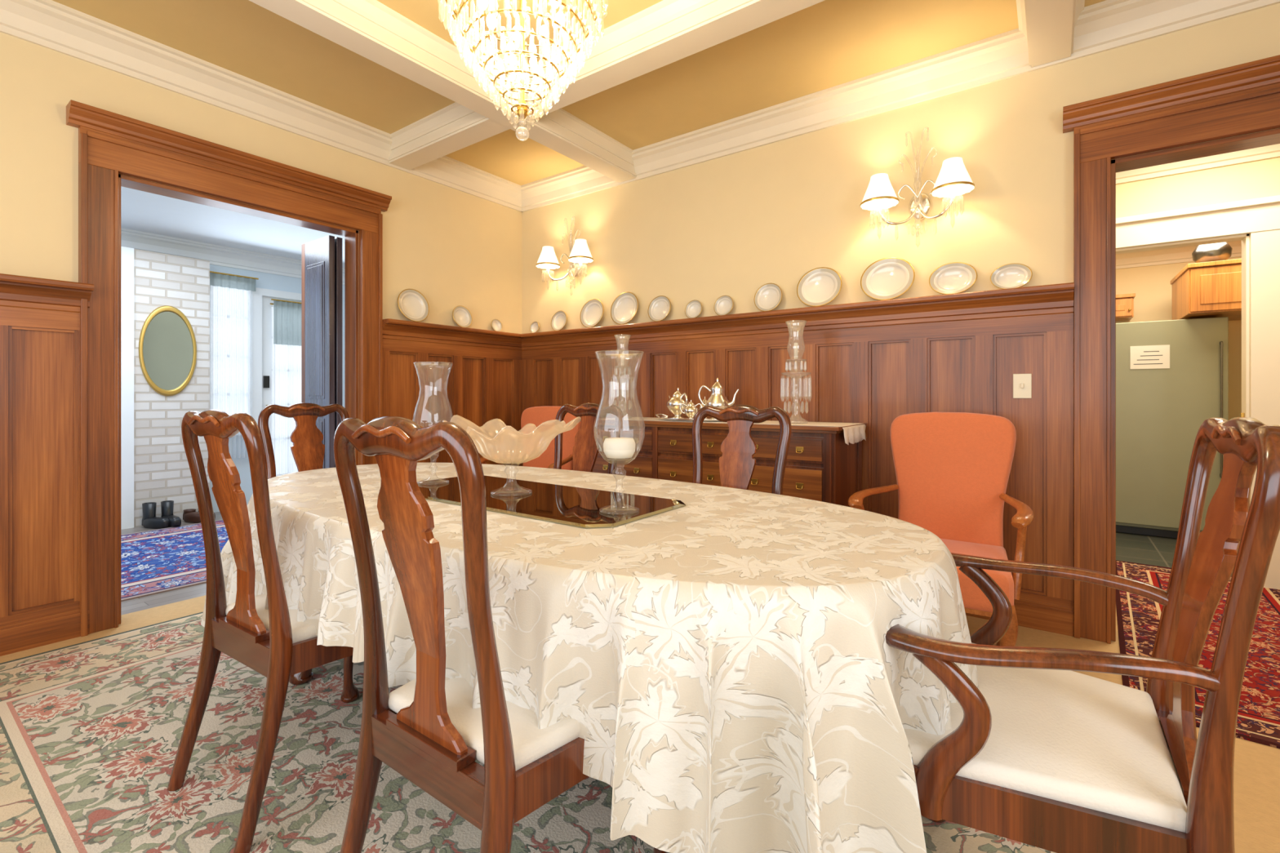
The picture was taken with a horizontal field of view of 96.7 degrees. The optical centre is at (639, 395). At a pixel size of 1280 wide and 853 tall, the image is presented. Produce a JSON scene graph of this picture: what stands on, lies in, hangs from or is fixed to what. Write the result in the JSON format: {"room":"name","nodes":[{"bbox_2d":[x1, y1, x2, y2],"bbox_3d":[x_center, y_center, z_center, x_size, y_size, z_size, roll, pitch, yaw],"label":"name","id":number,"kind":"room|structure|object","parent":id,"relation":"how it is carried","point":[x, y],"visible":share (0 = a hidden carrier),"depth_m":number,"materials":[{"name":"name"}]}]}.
{"room":"dining room","nodes":[
{"label":"dining room","id":0,"kind":"room"},
{"bbox_2d":[120,186,344,267],"bbox_3d":[-2.983,-1.450,4.639,2.720,0.100,4.600,0,0,36],"label":"ceiling","id":1,"kind":"structure","parent":0,"point":[140,211],"depth_m":4.68,"materials":[{"name":"white paint"}]},
{"bbox_2d":[0,31,521,465],"bbox_3d":[-2.528,-0.310,2.832,0.140,2.820,5.290,0,0,36],"label":"wall","id":2,"kind":"structure","parent":0,"point":[454,247],"depth_m":3.02,"materials":[{"name":"beige paint"}]},
{"bbox_2d":[0,306,79,626],"bbox_3d":[-3.246,0.315,1.697,0.031,1.570,2.330,0,0,36],"label":"wall paneling","id":3,"kind":"structure","parent":2,"relation":"attached to","point":[40,348],"depth_m":2.52,"materials":[{"name":"brown wood"}]},
{"bbox_2d":[0,608,89,656],"bbox_3d":[-3.228,1.038,1.684,0.012,0.125,2.330,0,0,36],"label":"baseboard","id":4,"kind":"structure","parent":2,"relation":"attached to","point":[32,633],"depth_m":2.50,"materials":[{"name":"brown wood"}]},
{"bbox_2d":[0,273,93,312],"bbox_3d":[-3.206,-0.443,1.668,0.129,0.125,2.330,0,0,36],"label":"trim","id":5,"kind":"structure","parent":2,"relation":"attached to","point":[15,291],"depth_m":2.48,"materials":[{"name":"brown wood"}]},
{"bbox_2d":[66,99,391,636],"bbox_3d":[-2.185,-0.110,3.219,0.240,2.420,1.520,0,0,36],"label":"door frame","id":6,"kind":"structure","parent":2,"relation":"attached to","point":[110,144],"depth_m":2.74,"materials":[{"name":"brown wood"}]},
{"bbox_2d":[0,0,523,212],"bbox_3d":[-2.424,-1.637,2.756,0.118,0.165,5.010,0,0,36],"label":"trim","id":7,"kind":"structure","parent":2,"relation":"attached to","point":[51,24],"depth_m":2.99,"materials":[{"name":"white paint"}]},
{"bbox_2d":[301,235,342,468],"bbox_3d":[-2.150,0.024,3.829,0.400,2.128,0.094,0,0,36],"label":"door","id":8,"kind":"structure","parent":2,"relation":"in","point":[321,258],"depth_m":3.73,"materials":[{"name":"paint"}]},
{"bbox_2d":[382,338,521,466],"bbox_3d":[-1.369,0.315,4.281,0.031,1.570,1.235,0,0,36],"label":"trim","id":9,"kind":"structure","parent":2,"relation":"attached to","point":[482,384],"depth_m":4.27,"materials":[{"name":"brown wood"}]},
{"bbox_2d":[382,318,522,350],"bbox_3d":[-1.329,-0.443,4.252,0.129,0.125,1.235,0,0,36],"label":"trim","id":10,"kind":"structure","parent":2,"relation":"attached to","point":[393,329],"depth_m":4.14,"materials":[{"name":"brown wood"}]},
{"bbox_2d":[397,288,429,321],"bbox_3d":[-1.569,-0.626,3.938,0.067,0.232,0.236,0,0,36],"label":"plate","id":11,"kind":"object","parent":10,"relation":"on","point":[411,303],"visible":0.98,"depth_m":3.95,"materials":[{"name":"white ceramic"}]},
{"bbox_2d":[452,305,472,327],"bbox_3d":[-1.337,-0.594,4.272,0.056,0.167,0.170,0,0,36],"label":"plate","id":12,"kind":"object","parent":10,"relation":"on","point":[462,316],"visible":0.98,"depth_m":4.28,"materials":[{"name":"white ceramic"}]},
{"bbox_2d":[491,319,502,331],"bbox_3d":[-1.150,-0.561,4.544,0.045,0.103,0.104,0,0,36],"label":"plate","id":13,"kind":"object","parent":10,"relation":"on","point":[496,325],"visible":0.95,"depth_m":4.55,"materials":[{"name":"white ceramic"}]},
{"bbox_2d":[209,264,344,512],"bbox_3d":[-4.043,-0.150,5.409,0.100,2.500,4.600,0,0,36],"label":"wall","id":14,"kind":"structure","parent":0,"point":[266,281],"depth_m":5.67,"materials":[{"name":"white paint"}]},
{"bbox_2d":[120,246,133,529],"bbox_3d":[-4.350,-0.065,4.729,0.198,2.330,0.178,0,0,36],"label":"trim","id":15,"kind":"structure","parent":14,"relation":"attached to","point":[126,253],"depth_m":4.70,"materials":[{"name":"white paint"}]},
{"bbox_2d":[209,270,253,435],"bbox_3d":[-3.947,-0.395,5.464,0.110,1.550,0.400,0,0,36],"label":"window","id":16,"kind":"structure","parent":14,"relation":"in","point":[210,270],"depth_m":5.59,"materials":[{"name":"white paint"}]},
{"bbox_2d":[210,285,252,458],"bbox_3d":[-3.891,-0.256,5.423,0.036,1.712,0.380,0,0,36],"label":"sheer curtain","id":17,"kind":"object","parent":16,"relation":"hanging from","point":[231,308],"visible":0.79,"depth_m":5.43,"materials":[{"name":"white fabric"}]},
{"bbox_2d":[209,271,258,291],"bbox_3d":[-3.862,-1.086,5.402,0.024,0.132,0.420,0,0,36],"label":"valance","id":18,"kind":"object","parent":16,"relation":"attached to","point":[216,278],"visible":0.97,"depth_m":5.40,"materials":[{"name":"white fabric"}]},
{"bbox_2d":[120,227,344,284],"bbox_3d":[-3.954,-1.317,5.345,0.118,0.165,4.600,0,0,36],"label":"trim","id":19,"kind":"structure","parent":14,"relation":"attached to","point":[217,255],"depth_m":5.31,"materials":[{"name":"white paint"}]},
{"bbox_2d":[253,287,301,439],"bbox_3d":[-3.580,0.015,5.951,0.131,2.170,0.820,0,0,36],"label":"door","id":20,"kind":"structure","parent":14,"relation":"in","point":[263,337],"depth_m":5.71,"materials":[{"name":"white paint"}]},
{"bbox_2d":[270,302,301,476],"bbox_3d":[-3.554,-0.041,5.938,0.028,1.782,0.550,0,0,36],"label":"sheer curtain","id":21,"kind":"object","parent":20,"relation":"hanging from","point":[286,359],"visible":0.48,"depth_m":5.83,"materials":[{"name":"white fabric"}]},
{"bbox_2d":[271,298,301,346],"bbox_3d":[-3.529,-0.746,5.920,0.021,0.452,0.550,0,0,36],"label":"valance","id":22,"kind":"object","parent":20,"relation":"attached to","point":[286,313],"visible":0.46,"depth_m":5.81,"materials":[{"name":"white fabric"}]},
{"bbox_2d":[52,0,1105,185],"bbox_3d":[-0.251,-1.770,1.177,5.770,0.100,5.290,0,0,36],"label":"ceiling","id":23,"kind":"structure","parent":0,"point":[825,44],"depth_m":2.86,"materials":[{"name":"beige paint"}]},
{"bbox_2d":[248,0,636,182],"bbox_3d":[-1.549,-1.643,2.121,0.240,0.155,4.970,0,0,36],"label":"beam","id":24,"kind":"structure","parent":23,"relation":"attached to","point":[371,29],"depth_m":2.79,"materials":[{"name":"white paint"}]},
{"bbox_2d":[439,0,607,141],"bbox_3d":[-0.397,-1.290,1.920,0.589,0.857,0.589,0,0,-9],"label":"crystal chandelier","id":25,"kind":"object","parent":23,"relation":"hanging from","point":[518,33],"visible":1,"depth_m":1.92,"materials":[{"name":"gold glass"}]},
{"bbox_2d":[387,0,824,169],"bbox_3d":[0.557,-1.644,2.290,5.450,0.152,0.240,0,0,36],"label":"beam","id":26,"kind":"structure","parent":23,"relation":"attached to","point":[666,32],"depth_m":2.71,"materials":[{"name":"white paint"}]},
{"bbox_2d":[1016,0,1084,67],"bbox_3d":[0.465,-1.643,0.657,0.240,0.155,4.970,0,0,36],"label":"beam","id":27,"kind":"structure","parent":23,"relation":"attached to","point":[1047,26],"depth_m":2.45,"materials":[{"name":"white paint"}]},
{"bbox_2d":[0,511,1279,852],"bbox_3d":[-0.296,1.150,3.250,8.700,0.100,8.590,0,0,36],"label":"floor","id":28,"kind":"structure","parent":0,"point":[1256,767],"depth_m":2.51,"materials":[{"name":"beige wood"}]},
{"bbox_2d":[142,500,181,528],"bbox_3d":[-4.004,1.000,4.763,0.288,0.200,0.213,0,0,36],"label":"boots","id":29,"kind":"object","parent":28,"relation":"on","point":[167,519],"visible":1,"depth_m":4.73,"materials":[{"name":"rubber"}]},
{"bbox_2d":[133,248,209,527],"bbox_3d":[-4.149,-0.065,5.023,0.178,2.330,0.530,0,0,36],"label":"brick wall","id":30,"kind":"structure","parent":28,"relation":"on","point":[162,470],"depth_m":4.93,"materials":[{"name":"white brick"}]},
{"bbox_2d":[138,305,196,395],"bbox_3d":[-4.087,-0.390,4.935,0.022,0.788,0.400,0,0,36],"label":"wall mirror","id":31,"kind":"object","parent":30,"relation":"attached to","point":[167,346],"visible":1,"depth_m":4.93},
{"bbox_2d":[120,520,228,601],"bbox_3d":[-3.118,1.097,4.181,1.900,0.007,2.200,0,0,36],"label":"rug","id":32,"kind":"object","parent":28,"relation":"on","point":[153,562],"visible":0.09,"depth_m":3.80,"materials":[{"name":"fabric"}]},
{"bbox_2d":[182,508,215,523],"bbox_3d":[-3.855,1.050,4.984,0.267,0.100,0.194,0,0,36],"label":"shoes","id":33,"kind":"object","parent":28,"relation":"on","point":[191,516],"visible":0.44,"depth_m":4.92,"materials":[{"name":"leather"}]},
{"bbox_2d":[0,612,1055,852],"bbox_3d":[-0.577,1.097,2.063,3.600,0.007,2.960,0,0,36],"label":"area rug","id":34,"kind":"object","parent":28,"relation":"on","point":[91,731],"visible":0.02,"depth_m":1.62,"materials":[{"name":"fabric"}]},
{"bbox_2d":[167,409,359,852],"bbox_3d":[-0.975,0.566,1.700,0.564,1.061,0.576,0,0,33],"label":"dining chair","id":35,"kind":"object","parent":34,"relation":"on","point":[272,642],"visible":0.7,"depth_m":1.50,"materials":[{"name":"brown wood"}]},
{"bbox_2d":[288,668,313,685],"bbox_3d":[-0.397,0.715,1.920,2.496,0.756,1.116,0,0,36],"label":"dining table","id":36,"kind":"object","parent":34,"relation":"on","point":[300,678],"visible":0.09,"depth_m":2.15,"materials":[{"name":"brown wood"}]},
{"bbox_2d":[200,462,977,852],"bbox_3d":[-0.395,0.645,1.920,2.651,0.622,1.292,0,0,36],"label":"tablecloth","id":37,"kind":"object","parent":36,"relation":"on","point":[723,662],"visible":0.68,"depth_m":1.03,"materials":[{"name":"white fabric"}]},
{"bbox_2d":[417,475,685,528],"bbox_3d":[-0.393,0.330,1.892,1.060,0.006,0.450,0,0,36],"label":"mirror","id":38,"kind":"object","parent":37,"relation":"on","point":[578,507],"visible":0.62,"depth_m":1.74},
{"bbox_2d":[412,361,453,484],"bbox_3d":[-0.774,0.101,2.132,0.146,0.450,0.146,0,0,36],"label":"hurricane candle holder","id":39,"kind":"object","parent":38,"relation":"on","point":[415,362],"visible":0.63,"depth_m":2.13,"materials":[{"name":"clear glass"}]},
{"bbox_2d":[442,414,581,494],"bbox_3d":[-0.431,0.196,1.910,0.465,0.259,0.319,0,0,10],"label":"glass bowl","id":40,"kind":"object","parent":38,"relation":"on","point":[550,437],"visible":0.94,"depth_m":1.89,"materials":[{"name":"white"}]},
{"bbox_2d":[593,350,644,512],"bbox_3d":[-0.059,0.101,1.612,0.146,0.450,0.146,0,0,36],"label":"hurricane candle holder","id":41,"kind":"object","parent":38,"relation":"on","point":[619,447],"visible":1,"depth_m":1.58,"materials":[{"name":"clear glass"}]},
{"bbox_2d":[257,403,349,479],"bbox_3d":[-1.486,0.566,2.724,0.576,1.061,0.564,0,0,36],"label":"dining chair","id":42,"kind":"object","parent":34,"relation":"on","point":[308,450],"visible":0.34,"depth_m":2.83,"materials":[{"name":"brown wood"}]},
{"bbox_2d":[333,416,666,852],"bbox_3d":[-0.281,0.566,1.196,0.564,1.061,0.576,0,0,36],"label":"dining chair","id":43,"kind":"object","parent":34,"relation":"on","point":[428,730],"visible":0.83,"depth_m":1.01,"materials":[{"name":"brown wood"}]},
{"bbox_2d":[480,405,581,470],"bbox_3d":[-0.753,0.587,3.995,0.663,1.020,0.641,0,0,22],"label":"upholstered armchair","id":44,"kind":"object","parent":34,"relation":"on","point":[536,415],"visible":0.21,"depth_m":4.19,"materials":[{"name":"orange fabric"}]},
{"bbox_2d":[553,403,623,474],"bbox_3d":[-0.394,0.566,2.589,0.564,1.061,0.576,0,0,36],"label":"dining chair","id":45,"kind":"object","parent":34,"relation":"on","point":[585,451],"visible":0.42,"depth_m":2.76,"materials":[{"name":"brown wood"}]},
{"bbox_2d":[692,404,791,494],"bbox_3d":[0.258,0.566,2.091,0.564,1.061,0.576,0,0,36],"label":"dining chair","id":46,"kind":"object","parent":34,"relation":"on","point":[737,463],"visible":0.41,"depth_m":2.26,"materials":[{"name":"brown wood"}]},
{"bbox_2d":[848,412,1033,646],"bbox_3d":[1.290,0.587,2.438,0.663,1.020,0.641,0,0,36],"label":"upholstered armchair","id":47,"kind":"object","parent":34,"relation":"on","point":[953,469],"visible":0.57,"depth_m":2.55,"materials":[{"name":"orange fabric"}]},
{"bbox_2d":[885,417,1279,852],"bbox_3d":[0.802,0.566,1.099,0.576,1.061,0.658,0,0,36],"label":"armchair","id":48,"kind":"object","parent":34,"relation":"on","point":[1043,753],"visible":0.79,"depth_m":0.93,"materials":[{"name":"brown wood"}]},
{"bbox_2d":[580,416,866,506],"bbox_3d":[0.431,0.621,3.392,1.640,0.943,0.515,0,0,36],"label":"sideboard","id":49,"kind":"object","parent":28,"relation":"on","point":[820,466],"visible":0.44,"depth_m":3.01,"materials":[{"name":"brown wood"}]},
{"bbox_2d":[623,417,693,422],"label":"table runner","id":50,"kind":"object","parent":49,"relation":"on","point":[653,419],"depth_m":3.61,"materials":[{"name":"fabric"}]},
{"bbox_2d":[610,334,632,416],"bbox_3d":[-0.114,-0.127,3.754,0.163,0.546,0.160,0,0,36],"label":"candlestick","id":51,"kind":"object","parent":50,"relation":"on","point":[615,336],"visible":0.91,"depth_m":3.75,"materials":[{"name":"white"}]},
{"bbox_2d":[655,413,719,421],"bbox_3d":[0.340,0.128,3.412,0.568,0.036,0.352,0,0,36],"label":"tray","id":52,"kind":"object","parent":50,"relation":"on","point":[665,417],"visible":0.46,"depth_m":3.33,"materials":[{"name":"silver metal"}]},
{"bbox_2d":[666,387,689,418],"bbox_3d":[0.235,0.045,3.528,0.206,0.195,0.152,0,0,31],"label":"sugar bowl","id":53,"kind":"object","parent":52,"relation":"on","point":[673,403],"visible":0.89,"depth_m":3.48,"materials":[{"name":"silver metal"}]},
{"bbox_2d":[679,400,702,418],"bbox_3d":[0.298,0.082,3.319,0.085,0.120,0.112,0,0,-35],"label":"sugar bowl","id":54,"kind":"object","parent":52,"relation":"on","point":[691,410],"visible":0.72,"depth_m":3.30,"materials":[{"name":"silver metal"}]},
{"bbox_2d":[698,395,708,418],"bbox_3d":[0.400,0.072,3.494,0.080,0.140,0.115,0,0,44],"label":"creamer","id":55,"kind":"object","parent":52,"relation":"on","point":[704,400],"visible":0.3,"depth_m":3.48,"materials":[{"name":"silver metal"}]},
{"bbox_2d":[697,377,739,418],"bbox_3d":[0.459,0.017,3.348,0.147,0.250,0.213,0,0,-32],"label":"coffee pot","id":56,"kind":"object","parent":52,"relation":"on","point":[717,399],"visible":0.8,"depth_m":3.31,"materials":[{"name":"silver metal"}]},
{"bbox_2d":[753,420,779,424],"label":"table runner","id":57,"kind":"object","parent":49,"relation":"on","point":[767,422],"depth_m":3.07,"materials":[{"name":"fabric"}]},
{"bbox_2d":[781,320,811,423],"bbox_3d":[0.840,-0.127,3.061,0.163,0.546,0.160,0,0,36],"label":"candlestick","id":58,"kind":"object","parent":57,"relation":"on","point":[796,344],"visible":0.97,"depth_m":3.05,"materials":[{"name":"clear glass"}]},
{"bbox_2d":[791,421,866,444],"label":"table runner","id":59,"kind":"object","parent":49,"relation":"on","point":[854,434],"depth_m":2.91,"materials":[{"name":"fabric"}]},
{"bbox_2d":[1115,316,1228,538],"bbox_3d":[4.241,0.260,4.638,0.670,1.680,0.750,0,0,36],"label":"refrigerator","id":60,"kind":"object","parent":28,"relation":"on","point":[1161,412],"visible":0.58,"depth_m":4.37,"materials":[{"name":"olive steel"},{"name":"black plastic"}]},
{"bbox_2d":[1129,344,1169,368],"bbox_3d":[3.956,-0.300,4.415,0.230,0.180,0.004,0,0,36],"label":"paper notice","id":61,"kind":"object","parent":60,"relation":"attached to","point":[1147,357],"visible":1,"depth_m":4.41,"materials":[{"name":"white paper"}]},
{"bbox_2d":[1115,560,1279,749],"bbox_3d":[2.754,1.097,2.634,0.840,0.007,2.300,0,0,39],"label":"runner rug","id":62,"kind":"object","parent":28,"relation":"on","point":[1138,617],"visible":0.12,"depth_m":2.48,"materials":[{"name":"red fabric"}]},
{"bbox_2d":[521,3,1279,333],"bbox_3d":[1.319,-0.310,3.219,5.630,2.820,0.140,0,0,36],"label":"wall","id":63,"kind":"structure","parent":0,"point":[733,225],"depth_m":3.19,"materials":[{"name":"beige paint"}]},
{"bbox_2d":[535,224,593,288],"bbox_3d":[-0.562,-1.073,4.347,0.530,0.607,0.243,0,0,36],"label":"wall sconce","id":64,"kind":"object","parent":63,"relation":"attached to","point":[580,254],"visible":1,"depth_m":4.35,"materials":[{"name":"white fabric"}]},
{"bbox_2d":[519,282,1074,350],"bbox_3d":[0.465,-0.443,3.672,3.714,0.125,0.129,0,0,36],"label":"trim","id":65,"kind":"structure","parent":63,"relation":"attached to","point":[1053,299],"depth_m":3.19,"materials":[{"name":"brown wood"}]},
{"bbox_2d":[529,321,539,333],"bbox_3d":[-0.860,-0.559,4.669,0.100,0.099,0.044,0,0,36],"label":"plate","id":66,"kind":"object","parent":65,"relation":"on","point":[534,327],"visible":0.96,"depth_m":4.68,"materials":[{"name":"white ceramic"}]},
{"bbox_2d":[551,311,567,330],"bbox_3d":[-0.635,-0.592,4.495,0.166,0.163,0.055,0,0,36],"label":"plate","id":67,"kind":"object","parent":65,"relation":"on","point":[558,321],"visible":1,"depth_m":4.51,"materials":[{"name":"white ceramic"}]},
{"bbox_2d":[580,298,603,327],"bbox_3d":[-0.360,-0.621,4.286,0.226,0.222,0.065,0,0,36],"label":"plate","id":68,"kind":"object","parent":65,"relation":"on","point":[591,313],"visible":0.98,"depth_m":4.30,"materials":[{"name":"white ceramic"}]},
{"bbox_2d":[610,291,638,324],"bbox_3d":[-0.110,-0.631,4.101,0.246,0.242,0.068,0,0,36],"label":"plate","id":69,"kind":"object","parent":65,"relation":"on","point":[624,308],"visible":0.99,"depth_m":4.11,"materials":[{"name":"white ceramic"}]},
{"bbox_2d":[648,295,671,321],"bbox_3d":[0.137,-0.602,3.931,0.186,0.183,0.058,0,0,36],"label":"plate","id":70,"kind":"object","parent":65,"relation":"on","point":[659,308],"visible":1,"depth_m":3.94,"materials":[{"name":"white ceramic"}]},
{"bbox_2d":[684,300,702,318],"bbox_3d":[0.359,-0.573,3.778,0.128,0.126,0.049,0,0,36],"label":"plate","id":71,"kind":"object","parent":65,"relation":"on","point":[693,308],"visible":0.98,"depth_m":3.79,"materials":[{"name":"white ceramic"}]},
{"bbox_2d":[714,295,733,315],"bbox_3d":[0.539,-0.577,3.646,0.136,0.134,0.050,0,0,36],"label":"plate","id":72,"kind":"object","parent":65,"relation":"on","point":[723,305],"visible":0.95,"depth_m":3.66,"materials":[{"name":"white ceramic"}]},
{"bbox_2d":[754,283,782,311],"bbox_3d":[0.782,-0.599,3.463,0.180,0.177,0.057,0,0,36],"label":"plate","id":73,"kind":"object","parent":65,"relation":"on","point":[768,296],"visible":0.99,"depth_m":3.47,"materials":[{"name":"white ceramic"}]},
{"bbox_2d":[796,266,841,306],"bbox_3d":[1.031,-0.626,3.274,0.260,0.232,0.067,0,0,36],"label":"plate","id":74,"kind":"object","parent":65,"relation":"on","point":[819,286],"visible":1,"depth_m":3.28,"materials":[{"name":"white ceramic"}]},
{"bbox_2d":[860,257,915,300],"bbox_3d":[1.329,-0.628,3.057,0.274,0.236,0.068,0,0,38],"label":"plate","id":75,"kind":"object","parent":65,"relation":"on","point":[886,278],"visible":1,"depth_m":3.06,"materials":[{"name":"white ceramic"}]},
{"bbox_2d":[928,262,977,294],"bbox_3d":[1.585,-0.594,2.882,0.216,0.167,0.056,0,0,37],"label":"plate","id":76,"kind":"object","parent":65,"relation":"on","point":[953,277],"visible":1,"depth_m":2.89,"materials":[{"name":"white ceramic"}]},
{"bbox_2d":[990,262,1032,288],"bbox_3d":[1.787,-0.574,2.741,0.170,0.128,0.049,0,0,36],"label":"plate","id":77,"kind":"object","parent":65,"relation":"on","point":[1014,275],"visible":0.98,"depth_m":2.75,"materials":[{"name":"white ceramic"}]},
{"bbox_2d":[521,312,1073,608],"bbox_3d":[0.494,0.315,3.712,3.714,1.570,0.031,0,0,36],"label":"wainscoting","id":78,"kind":"structure","parent":63,"relation":"attached to","point":[874,376],"depth_m":3.09,"materials":[{"name":"brown wood"}]},
{"bbox_2d":[520,0,1279,212],"bbox_3d":[1.187,-1.637,3.156,5.490,0.165,0.118,0,0,36],"label":"trim","id":79,"kind":"structure","parent":63,"relation":"attached to","point":[1107,24],"depth_m":3.01,"materials":[{"name":"white paint"}]},
{"bbox_2d":[860,127,974,245],"bbox_3d":[1.412,-1.073,2.913,0.530,0.607,0.243,0,0,36],"label":"wall sconce","id":80,"kind":"object","parent":63,"relation":"attached to","point":[953,180],"visible":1,"depth_m":2.92,"materials":[{"name":"white fabric"}]},
{"bbox_2d":[965,599,1073,636],"bbox_3d":[0.481,1.038,3.694,3.714,0.125,0.012,0,0,36],"label":"baseboard","id":81,"kind":"structure","parent":63,"relation":"attached to","point":[1059,620],"depth_m":2.66,"materials":[{"name":"brown wood"}]},
{"bbox_2d":[1013,373,1031,398],"bbox_3d":[1.835,-0.047,2.732,0.074,0.118,0.022,0,0,36],"label":"light switch","id":82,"kind":"object","parent":63,"relation":"attached to","point":[1022,383],"visible":1,"depth_m":2.73,"materials":[{"name":"beige plastic"}]},
{"bbox_2d":[1062,54,1279,644],"bbox_3d":[2.534,-0.105,2.275,1.354,2.410,0.240,0,0,36],"label":"door frame","id":83,"kind":"structure","parent":63,"relation":"attached to","point":[1242,99],"depth_m":2.54,"materials":[{"name":"brown wood"}]},
{"bbox_2d":[1115,256,1241,420],"bbox_3d":[4.725,-0.160,4.972,2.600,2.520,0.100,0,0,36],"label":"wall","id":84,"kind":"structure","parent":0,"point":[1152,286],"depth_m":5.01,"materials":[{"name":"beige paint"}]},
{"bbox_2d":[1115,293,1135,320],"bbox_3d":[4.218,-0.780,5.074,0.280,0.200,0.312,0,0,36],"label":"upper cabinet","id":85,"kind":"object","parent":84,"relation":"attached to","point":[1124,302],"visible":0.58,"depth_m":4.93,"materials":[{"name":"brown wood"}]},
{"bbox_2d":[1115,240,1241,269],"bbox_3d":[4.661,-1.238,4.884,2.600,0.165,0.118,0,0,36],"label":"trim","id":86,"kind":"structure","parent":84,"relation":"attached to","point":[1184,254],"depth_m":4.98,"materials":[{"name":"white paint"}]},
{"bbox_2d":[1170,258,1241,320],"bbox_3d":[4.495,-0.780,4.230,0.720,0.360,0.772,0,0,36],"label":"upper cabinet","id":87,"kind":"object","parent":84,"relation":"attached to","point":[1211,289],"visible":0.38,"depth_m":4.09,"materials":[{"name":"brown wood"}]},
{"bbox_2d":[1191,241,1232,262],"bbox_3d":[4.193,-1.070,4.172,0.210,0.220,0.210,0,0,36],"label":"bowl","id":88,"kind":"object","parent":87,"relation":"on","point":[1220,251],"visible":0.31,"depth_m":4.11,"materials":[{"name":"metal"}]},
{"bbox_2d":[1115,156,1279,248],"bbox_3d":[3.544,-0.210,3.346,2.600,2.620,0.100,0,0,36],"label":"wall","id":89,"kind":"structure","parent":0,"point":[1258,179],"depth_m":3.41,"materials":[{"name":"beige paint"}]},
{"bbox_2d":[1115,195,1279,589],"bbox_3d":[3.220,-0.013,3.547,1.080,2.225,0.155,0,0,36],"label":"door frame","id":90,"kind":"structure","parent":89,"relation":"attached to","point":[1257,218],"depth_m":3.27,"materials":[{"name":"white paint"}]},
{"bbox_2d":[1115,143,1279,184],"bbox_3d":[3.479,-1.438,3.258,2.600,0.165,0.118,0,0,36],"label":"trim","id":91,"kind":"structure","parent":89,"relation":"attached to","point":[1269,151],"depth_m":3.40,"materials":[{"name":"white paint"}]}
]}

